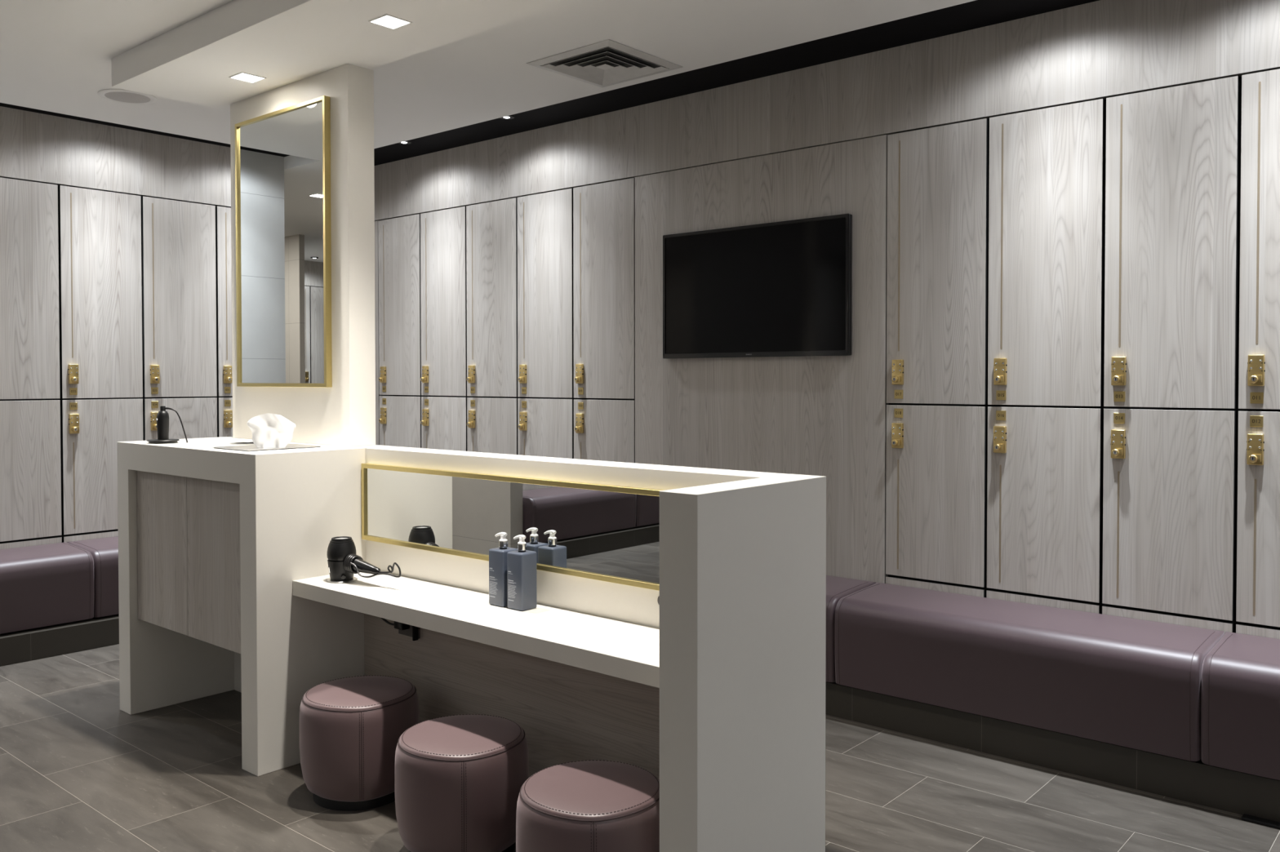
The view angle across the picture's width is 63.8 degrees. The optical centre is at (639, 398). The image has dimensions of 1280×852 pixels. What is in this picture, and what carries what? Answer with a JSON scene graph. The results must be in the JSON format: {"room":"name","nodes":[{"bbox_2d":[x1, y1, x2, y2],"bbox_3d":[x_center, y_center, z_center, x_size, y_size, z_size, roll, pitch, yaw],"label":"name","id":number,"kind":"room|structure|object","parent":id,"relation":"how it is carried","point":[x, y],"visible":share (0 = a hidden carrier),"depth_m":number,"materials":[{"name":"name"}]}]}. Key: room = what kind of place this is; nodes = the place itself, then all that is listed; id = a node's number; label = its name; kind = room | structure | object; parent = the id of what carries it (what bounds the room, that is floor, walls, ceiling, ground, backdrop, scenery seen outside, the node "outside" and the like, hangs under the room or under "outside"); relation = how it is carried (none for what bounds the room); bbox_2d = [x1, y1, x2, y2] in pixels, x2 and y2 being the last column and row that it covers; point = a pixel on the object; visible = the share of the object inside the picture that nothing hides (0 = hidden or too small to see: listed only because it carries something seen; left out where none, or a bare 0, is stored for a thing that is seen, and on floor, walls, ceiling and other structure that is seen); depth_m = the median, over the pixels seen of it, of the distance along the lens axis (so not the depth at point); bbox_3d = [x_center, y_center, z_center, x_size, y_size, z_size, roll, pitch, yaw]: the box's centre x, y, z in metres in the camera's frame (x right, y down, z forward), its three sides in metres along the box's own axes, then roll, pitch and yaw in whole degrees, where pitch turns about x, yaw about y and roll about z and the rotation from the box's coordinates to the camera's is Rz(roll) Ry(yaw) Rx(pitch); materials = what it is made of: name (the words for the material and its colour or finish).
{"room":"changing room","nodes":[
{"label":"changing room","id":0,"kind":"room"},
{"bbox_2d":[230,63,375,446],"bbox_3d":[-1.595,-0.620,4.808,1.010,1.647,0.133,1,1,41],"label":"wall column","id":1,"kind":"structure","parent":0,"point":[343,414],"depth_m":4.50,"materials":[{"name":"white paint"}]},
{"bbox_2d":[235,95,332,387],"bbox_3d":[-1.661,-0.688,4.755,0.776,1.272,0.029,1,1,41],"label":"wall mirror","id":2,"kind":"object","parent":1,"relation":"attached to","point":[282,157],"visible":1,"depth_m":4.72,"materials":[{"name":"gold mirror"}]},
{"bbox_2d":[111,0,577,111],"bbox_3d":[-0.946,-1.492,3.888,3.428,0.131,0.625,1,1,41],"label":"ceiling","id":3,"kind":"structure","parent":0,"point":[284,42],"depth_m":4.15,"materials":[{"name":"white paint"}]},
{"bbox_2d":[228,71,266,83],"bbox_3d":[-1.762,-1.438,4.615,0.116,0.004,0.116,1,1,41],"label":"recessed light","id":4,"kind":"object","parent":3,"relation":"in","point":[244,77],"visible":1,"depth_m":4.62,"materials":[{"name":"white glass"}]},
{"bbox_2d":[232,73,262,82],"bbox_3d":[-1.762,-1.439,4.615,0.103,0.002,0.103,1,1,41],"label":"diffuser","id":5,"kind":"object","parent":4,"relation":"attached to","point":[247,77],"depth_m":4.62,"materials":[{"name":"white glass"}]},
{"bbox_2d":[368,13,412,30],"bbox_3d":[-0.946,-1.425,3.895,0.116,0.004,0.116,1,1,41],"label":"recessed light","id":6,"kind":"object","parent":3,"relation":"in","point":[388,21],"visible":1,"depth_m":3.89,"materials":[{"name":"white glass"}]},
{"bbox_2d":[371,15,408,28],"bbox_3d":[-0.946,-1.426,3.895,0.103,0.002,0.103,1,1,41],"label":"diffuser","id":7,"kind":"object","parent":6,"relation":"attached to","point":[387,21],"depth_m":3.89,"materials":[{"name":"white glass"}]},
{"bbox_2d":[0,0,976,148],"bbox_3d":[-3.196,-1.594,3.543,14.900,0.089,8.273,1,1,41],"label":"ceiling","id":8,"kind":"structure","parent":0,"point":[56,55],"depth_m":4.63,"materials":[{"name":"white paint"}]},
{"bbox_2d":[97,88,157,104],"bbox_3d":[-2.692,-1.577,5.401,0.280,0.016,0.280,1,1,41],"label":"ceiling speaker","id":9,"kind":"object","parent":8,"relation":"attached to","point":[120,95],"visible":0.99,"depth_m":5.37},
{"bbox_2d":[104,92,150,103],"bbox_3d":[-2.692,-1.574,5.401,0.216,0.010,0.216,1,1,41],"label":"grille","id":10,"kind":"object","parent":9,"relation":"attached to","point":[120,97],"depth_m":5.38,"materials":[{"name":"white plastic"}]},
{"bbox_2d":[526,39,683,88],"bbox_3d":[-0.165,-1.575,4.864,0.524,0.024,0.524,1,1,41],"label":"ceiling vent","id":11,"kind":"object","parent":8,"relation":"in","point":[606,63],"visible":1,"depth_m":4.84,"materials":[{"name":"white metal"}]},
{"bbox_2d":[0,0,1100,165],"bbox_3d":[-3.196,-1.690,3.541,14.900,0.100,8.273,1,1,41],"label":"ceiling","id":12,"kind":"structure","parent":0,"point":[977,14],"depth_m":5.27,"materials":[{"name":"black paint"}]},
{"bbox_2d":[398,140,411,144],"bbox_3d":[-1.561,-1.696,6.807,0.092,0.014,0.092,1,1,41],"label":"recessed light","id":13,"kind":"object","parent":12,"relation":"in","point":[407,142],"visible":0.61,"depth_m":6.80,"materials":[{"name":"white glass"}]},
{"bbox_2d":[499,115,514,119],"bbox_3d":[-0.799,-1.684,6.154,0.092,0.014,0.092,1,1,41],"label":"recessed light","id":14,"kind":"object","parent":12,"relation":"in","point":[510,117],"visible":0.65,"depth_m":6.15,"materials":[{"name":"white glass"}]},
{"bbox_2d":[0,644,1279,851],"bbox_3d":[-3.194,1.535,3.602,14.900,0.100,8.273,1,1,41],"label":"floor","id":15,"kind":"structure","parent":0,"point":[79,772],"depth_m":3.81,"materials":[{"name":"tile"}]},
{"bbox_2d":[0,613,119,666],"bbox_3d":[-3.144,1.359,6.266,0.473,0.150,2.889,1,1,41],"label":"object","id":16,"kind":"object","parent":15,"relation":"on","point":[37,643],"depth_m":5.77,"materials":[{"name":"wood"}]},
{"bbox_2d":[0,542,93,634],"bbox_3d":[-3.704,1.087,5.640,0.421,0.407,1.191,1,1,41],"label":"bench","id":17,"kind":"object","parent":16,"relation":"on","point":[43,585],"visible":1,"depth_m":5.78,"materials":[{"name":"purple leather"}]},
{"bbox_2d":[66,536,119,617],"bbox_3d":[-2.825,1.067,6.667,0.421,0.407,1.500,1,1,41],"label":"bench","id":18,"kind":"object","parent":16,"relation":"on","point":[104,551],"visible":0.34,"depth_m":6.02,"materials":[{"name":"purple leather"}]},
{"bbox_2d":[116,436,392,776],"bbox_3d":[-1.754,0.835,4.646,1.249,1.257,0.648,1,1,41],"label":"counter","id":19,"kind":"object","parent":15,"relation":"on","point":[213,543],"visible":0.87,"depth_m":4.26,"materials":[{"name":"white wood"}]},
{"bbox_2d":[146,405,187,444],"bbox_3d":[-2.173,0.121,4.697,0.156,0.168,0.144,1,1,41],"label":"hair straightener","id":20,"kind":"object","parent":19,"relation":"on","point":[162,416],"visible":1,"depth_m":4.68,"materials":[{"name":"black plastic"}]},
{"bbox_2d":[229,441,254,444],"bbox_3d":[-1.761,0.204,4.652,0.180,0.004,0.180,1,1,41],"label":"ring","id":21,"kind":"object","parent":19,"relation":"on","point":[242,442],"visible":0.55,"depth_m":4.62,"materials":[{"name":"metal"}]},
{"bbox_2d":[213,443,323,451],"bbox_3d":[-1.585,0.209,4.376,0.300,0.006,0.344,1,1,41],"label":"plate","id":22,"kind":"object","parent":19,"relation":"on","point":[290,446],"visible":0.77,"depth_m":4.31,"materials":[{"name":"metal"}]},
{"bbox_2d":[247,413,295,448],"bbox_3d":[-1.541,0.135,4.298,0.198,0.144,0.075,0,1,-7],"label":"tissue","id":23,"kind":"object","parent":22,"relation":"on","point":[268,430],"visible":1,"depth_m":4.28,"materials":[{"name":"white paper"}]},
{"bbox_2d":[299,675,419,811],"bbox_3d":[-1.048,1.283,3.849,0.434,0.392,0.446,0,1,-16],"label":"stool","id":24,"kind":"object","parent":15,"relation":"on","point":[351,728],"visible":0.98,"depth_m":3.68,"materials":[{"name":"purple leather"}]},
{"bbox_2d":[394,714,528,851],"bbox_3d":[-0.584,1.291,3.381,0.434,0.392,0.446,0,1,-11],"label":"stool","id":25,"kind":"object","parent":15,"relation":"on","point":[460,779],"visible":1,"depth_m":3.21,"materials":[{"name":"purple leather"}]},
{"bbox_2d":[293,446,826,851],"bbox_3d":[-0.461,0.855,3.548,2.142,1.257,0.636,1,1,41],"label":"vanity desk","id":26,"kind":"object","parent":15,"relation":"on","point":[715,690],"visible":0.84,"depth_m":3.05,"materials":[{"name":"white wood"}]},
{"bbox_2d":[325,560,357,582],"bbox_3d":[-1.194,0.688,4.113,0.122,0.082,0.122,1,1,41],"label":"holder","id":27,"kind":"object","parent":26,"relation":"on","point":[338,574],"visible":0.82,"depth_m":4.07,"materials":[{"name":"metal"}]},
{"bbox_2d":[326,536,400,577],"bbox_3d":[-1.085,0.639,4.019,0.400,0.158,0.113,1,1,41],"label":"hair dryer","id":28,"kind":"object","parent":27,"relation":"in","point":[340,548],"visible":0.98,"depth_m":4.06,"materials":[{"name":"black plastic"}]},
{"bbox_2d":[381,617,409,630],"bbox_3d":[-1.033,0.858,4.168,0.216,0.144,0.054,0,1,18],"label":"plug","id":29,"kind":"object","parent":26,"relation":"attached to","point":[397,625],"visible":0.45,"depth_m":4.13,"materials":[{"name":"black plastic"}]},
{"bbox_2d":[398,625,420,640],"bbox_3d":[-0.940,0.920,4.146,0.134,0.094,0.034,1,1,41],"label":"power socket","id":30,"kind":"object","parent":26,"relation":"attached to","point":[414,632],"visible":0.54,"depth_m":4.11,"materials":[{"name":"black plastic"}]},
{"bbox_2d":[293,572,659,688],"bbox_3d":[-0.512,0.769,3.585,2.015,0.060,0.343,1,1,41],"label":"countertop","id":31,"kind":"structure","parent":26,"relation":"on","point":[627,651],"depth_m":3.44,"materials":[{"name":"white stone"}]},
{"bbox_2d":[488,532,517,607],"bbox_3d":[-0.488,0.608,3.668,0.080,0.258,0.075,1,1,41],"label":"pump bottle","id":32,"kind":"object","parent":26,"relation":"on","point":[498,586],"visible":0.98,"depth_m":3.64,"materials":[{"name":"grey plastic"}]},
{"bbox_2d":[361,462,665,591],"bbox_3d":[-0.410,0.448,3.701,1.999,0.321,0.024,1,1,41],"label":"wall mirror","id":33,"kind":"object","parent":26,"relation":"attached to","point":[607,533],"visible":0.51,"depth_m":3.70,"materials":[{"name":"gold mirror"}]},
{"bbox_2d":[506,534,537,611],"bbox_3d":[-0.415,0.609,3.607,0.080,0.258,0.075,1,1,41],"label":"pump bottle","id":34,"kind":"object","parent":26,"relation":"on","point":[522,580],"visible":1,"depth_m":3.58,"materials":[{"name":"grey plastic"}]},
{"bbox_2d":[515,760,659,851],"bbox_3d":[-0.138,1.299,2.950,0.434,0.392,0.446,0,1,-4],"label":"stool","id":35,"kind":"object","parent":15,"relation":"on","point":[589,806],"visible":0.96,"depth_m":2.82,"materials":[{"name":"purple leather"}]},
{"bbox_2d":[825,681,1279,822],"bbox_3d":[1.374,1.391,4.407,8.810,0.150,0.160,1,1,41],"label":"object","id":36,"kind":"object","parent":15,"relation":"on","point":[1197,782],"depth_m":4.04,"materials":[{"name":"tile"}]},
{"bbox_2d":[825,575,875,682],"bbox_3d":[0.439,1.090,5.318,1.500,0.407,0.421,1,1,41],"label":"bench","id":37,"kind":"object","parent":36,"relation":"on","point":[837,588],"visible":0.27,"depth_m":4.71,"materials":[{"name":"purple leather"}]},
{"bbox_2d":[834,582,1224,761],"bbox_3d":[1.579,1.108,4.342,1.489,0.407,0.421,1,1,41],"label":"bench","id":38,"kind":"object","parent":36,"relation":"on","point":[1129,682],"visible":0.98,"depth_m":4.13,"materials":[{"name":"purple leather"}]},
{"bbox_2d":[1200,631,1279,780],"bbox_3d":[2.720,1.126,3.365,1.500,0.407,0.421,1,1,41],"label":"bench","id":39,"kind":"object","parent":36,"relation":"on","point":[1240,715],"visible":1,"depth_m":3.63,"materials":[{"name":"purple leather"}]},
{"bbox_2d":[1241,813,1279,829],"bbox_3d":[2.340,1.478,3.434,0.575,0.012,0.040,1,1,41],"label":"strip","id":40,"kind":"object","parent":15,"relation":"on","point":[1245,817],"visible":1,"depth_m":3.57,"materials":[{"name":"black plastic"}]},
{"bbox_3d":[-3.335,-0.136,6.679,0.110,3.126,3.513,1,1,41],"label":"wall","id":41,"kind":"structure","parent":0,"visible":0},
{"bbox_2d":[0,399,62,549],"bbox_3d":[-3.678,0.643,6.051,0.161,1.262,0.487,1,1,41],"label":"locker","id":42,"kind":"object","parent":41,"relation":"attached to","point":[30,467],"visible":0.81,"depth_m":6.08,"materials":[{"name":"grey wood"}]},
{"bbox_2d":[0,177,60,399],"bbox_3d":[-3.678,-0.634,6.027,0.161,1.289,0.487,1,1,41],"label":"locker","id":43,"kind":"object","parent":42,"relation":"on","point":[29,322],"visible":1,"depth_m":6.06,"materials":[{"name":"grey wood"}]},
{"bbox_2d":[59,398,142,542],"bbox_3d":[-3.360,0.636,6.422,0.161,1.262,0.489,1,1,41],"label":"locker","id":44,"kind":"object","parent":41,"relation":"attached to","point":[91,428],"visible":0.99,"depth_m":6.34,"materials":[{"name":"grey wood"}]},
{"bbox_2d":[57,185,142,399],"bbox_3d":[-3.360,-0.641,6.398,0.161,1.289,0.489,1,1,41],"label":"locker","id":45,"kind":"object","parent":44,"relation":"on","point":[100,232],"visible":1,"depth_m":6.36,"materials":[{"name":"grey wood"}]},
{"bbox_2d":[0,106,231,208],"bbox_3d":[-3.019,-1.500,6.816,0.120,0.402,2.572,1,1,41],"label":"wall panel","id":46,"kind":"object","parent":41,"relation":"attached to","point":[35,147],"depth_m":6.40,"materials":[{"name":"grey wood"}]},
{"bbox_2d":[142,396,217,440],"bbox_3d":[-3.040,0.628,6.795,0.161,1.262,0.490,1,1,41],"label":"locker","id":47,"kind":"object","parent":41,"relation":"attached to","point":[198,415],"visible":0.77,"depth_m":6.77,"materials":[{"name":"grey wood"}]},
{"bbox_2d":[141,196,217,398],"bbox_3d":[-3.041,-0.649,6.771,0.161,1.289,0.490,1,1,41],"label":"locker","id":48,"kind":"object","parent":47,"relation":"on","point":[178,238],"visible":1,"depth_m":6.74,"materials":[{"name":"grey wood"}]},
{"bbox_2d":[213,396,232,437],"bbox_3d":[-2.721,0.621,7.168,0.161,1.262,0.490,1,1,41],"label":"locker","id":49,"kind":"object","parent":41,"relation":"attached to","point":[224,404],"visible":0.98,"depth_m":6.98,"materials":[{"name":"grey wood"}]},
{"bbox_2d":[215,206,232,396],"bbox_3d":[-2.722,-0.656,7.144,0.161,1.289,0.490,1,1,41],"label":"locker","id":50,"kind":"object","parent":49,"relation":"on","point":[223,215],"visible":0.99,"depth_m":6.97,"materials":[{"name":"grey wood"}]},
{"bbox_3d":[1.479,-0.107,4.943,9.583,3.126,0.110,1,1,41],"label":"wall","id":51,"kind":"structure","parent":0,"visible":0},
{"bbox_2d":[374,221,382,444],"bbox_3d":[-1.997,-0.028,7.743,0.262,2.567,0.120,1,1,41],"label":"trim","id":52,"kind":"structure","parent":51,"relation":"attached to","point":[376,238],"depth_m":7.61,"materials":[{"name":"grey wood"}]},
{"bbox_2d":[378,395,424,448],"bbox_3d":[-1.719,0.615,7.488,0.497,1.262,0.161,1,1,41],"label":"locker","id":53,"kind":"object","parent":51,"relation":"attached to","point":[400,416],"visible":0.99,"depth_m":7.44,"materials":[{"name":"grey wood"}]},
{"bbox_2d":[377,213,421,395],"bbox_3d":[-1.720,-0.662,7.464,0.497,1.289,0.161,1,1,41],"label":"locker","id":54,"kind":"object","parent":53,"relation":"on","point":[399,238],"visible":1,"depth_m":7.43,"materials":[{"name":"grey wood"}]},
{"bbox_2d":[420,395,470,451],"bbox_3d":[-1.341,0.620,7.164,0.497,1.262,0.161,1,1,41],"label":"locker","id":55,"kind":"object","parent":51,"relation":"attached to","point":[443,422],"visible":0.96,"depth_m":7.12,"materials":[{"name":"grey wood"}]},
{"bbox_2d":[420,206,470,396],"bbox_3d":[-1.341,-0.657,7.140,0.497,1.289,0.161,1,1,41],"label":"locker","id":56,"kind":"object","parent":55,"relation":"on","point":[443,264],"visible":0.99,"depth_m":7.10,"materials":[{"name":"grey wood"}]},
{"bbox_2d":[466,396,520,454],"bbox_3d":[-0.960,0.626,6.838,0.502,1.262,0.161,1,1,41],"label":"locker","id":57,"kind":"object","parent":51,"relation":"attached to","point":[491,422],"visible":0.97,"depth_m":6.80,"materials":[{"name":"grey wood"}]},
{"bbox_2d":[466,197,519,397],"bbox_3d":[-0.961,-0.651,6.814,0.502,1.289,0.161,1,1,41],"label":"locker","id":58,"kind":"object","parent":57,"relation":"on","point":[491,228],"visible":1,"depth_m":6.77,"materials":[{"name":"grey wood"}]},
{"bbox_2d":[517,397,577,458],"bbox_3d":[-0.578,0.632,6.511,0.501,1.262,0.161,1,1,41],"label":"locker","id":59,"kind":"object","parent":51,"relation":"attached to","point":[545,426],"visible":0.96,"depth_m":6.46,"materials":[{"name":"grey wood"}]},
{"bbox_2d":[517,188,573,398],"bbox_3d":[-0.579,-0.645,6.487,0.501,1.289,0.161,1,1,41],"label":"locker","id":60,"kind":"object","parent":59,"relation":"on","point":[545,298],"visible":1,"depth_m":6.45,"materials":[{"name":"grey wood"}]},
{"bbox_2d":[573,398,635,462],"bbox_3d":[-0.197,0.638,6.185,0.499,1.262,0.161,1,1,41],"label":"locker","id":61,"kind":"object","parent":51,"relation":"attached to","point":[604,429],"visible":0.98,"depth_m":6.14,"materials":[{"name":"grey wood"}]},
{"bbox_2d":[573,177,635,399],"bbox_3d":[-0.198,-0.639,6.161,0.499,1.289,0.161,1,1,41],"label":"locker","id":62,"kind":"object","parent":61,"relation":"on","point":[604,213],"visible":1,"depth_m":6.12,"materials":[{"name":"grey wood"}]},
{"bbox_2d":[662,213,852,358],"bbox_3d":[0.585,-0.561,5.416,1.174,0.692,0.040,1,1,41],"label":"television","id":63,"kind":"object","parent":51,"relation":"attached to","point":[782,288],"visible":1,"depth_m":5.36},
{"bbox_2d":[635,134,888,583],"bbox_3d":[0.614,0.013,5.508,1.591,2.567,0.120,1,1,41],"label":"wall panel","id":64,"kind":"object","parent":51,"relation":"attached to","point":[815,415],"depth_m":5.30,"materials":[{"name":"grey wood"}]},
{"bbox_2d":[373,0,1279,221],"bbox_3d":[1.428,-1.465,4.782,9.283,0.402,0.120,1,1,41],"label":"wall panel","id":65,"kind":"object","parent":51,"relation":"attached to","point":[1102,49],"depth_m":4.94,"materials":[{"name":"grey wood"}]},
{"bbox_2d":[885,404,988,597],"bbox_3d":[1.394,0.663,4.823,0.493,1.262,0.161,1,1,41],"label":"locker","id":66,"kind":"object","parent":51,"relation":"attached to","point":[936,468],"visible":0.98,"depth_m":4.78,"materials":[{"name":"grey wood"}]},
{"bbox_2d":[886,118,989,405],"bbox_3d":[1.393,-0.614,4.799,0.493,1.289,0.161,1,1,41],"label":"locker","id":67,"kind":"object","parent":66,"relation":"on","point":[938,177],"visible":1,"depth_m":4.76,"materials":[{"name":"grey wood"}]},
{"bbox_2d":[986,405,1104,613],"bbox_3d":[1.770,0.668,4.502,0.494,1.262,0.161,1,1,41],"label":"locker","id":68,"kind":"object","parent":51,"relation":"attached to","point":[1045,473],"visible":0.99,"depth_m":4.46,"materials":[{"name":"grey wood"}]},
{"bbox_2d":[987,98,1106,407],"bbox_3d":[1.769,-0.609,4.478,0.494,1.289,0.161,1,1,41],"label":"locker","id":69,"kind":"object","parent":68,"relation":"on","point":[1047,166],"visible":1,"depth_m":4.44,"materials":[{"name":"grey wood"}]},
{"bbox_2d":[1102,407,1238,633],"bbox_3d":[2.146,0.674,4.180,0.493,1.262,0.161,1,1,41],"label":"locker","id":70,"kind":"object","parent":51,"relation":"attached to","point":[1170,482],"visible":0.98,"depth_m":4.13,"materials":[{"name":"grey wood"}]},
{"bbox_2d":[1103,75,1241,409],"bbox_3d":[2.145,-0.603,4.156,0.493,1.289,0.161,1,1,41],"label":"locker","id":71,"kind":"object","parent":70,"relation":"on","point":[1173,169],"visible":1,"depth_m":4.11,"materials":[{"name":"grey wood"}]},
{"bbox_2d":[1235,409,1279,639],"bbox_3d":[2.521,0.680,3.858,0.493,1.262,0.161,1,1,41],"label":"locker","id":72,"kind":"object","parent":51,"relation":"attached to","point":[1258,512],"visible":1,"depth_m":3.94,"materials":[{"name":"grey wood"}]},
{"bbox_2d":[1238,69,1279,410],"bbox_3d":[2.521,-0.597,3.834,0.493,1.289,0.161,1,1,41],"label":"locker","id":73,"kind":"object","parent":72,"relation":"on","point":[1259,353],"visible":1,"depth_m":3.92,"materials":[{"name":"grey wood"}]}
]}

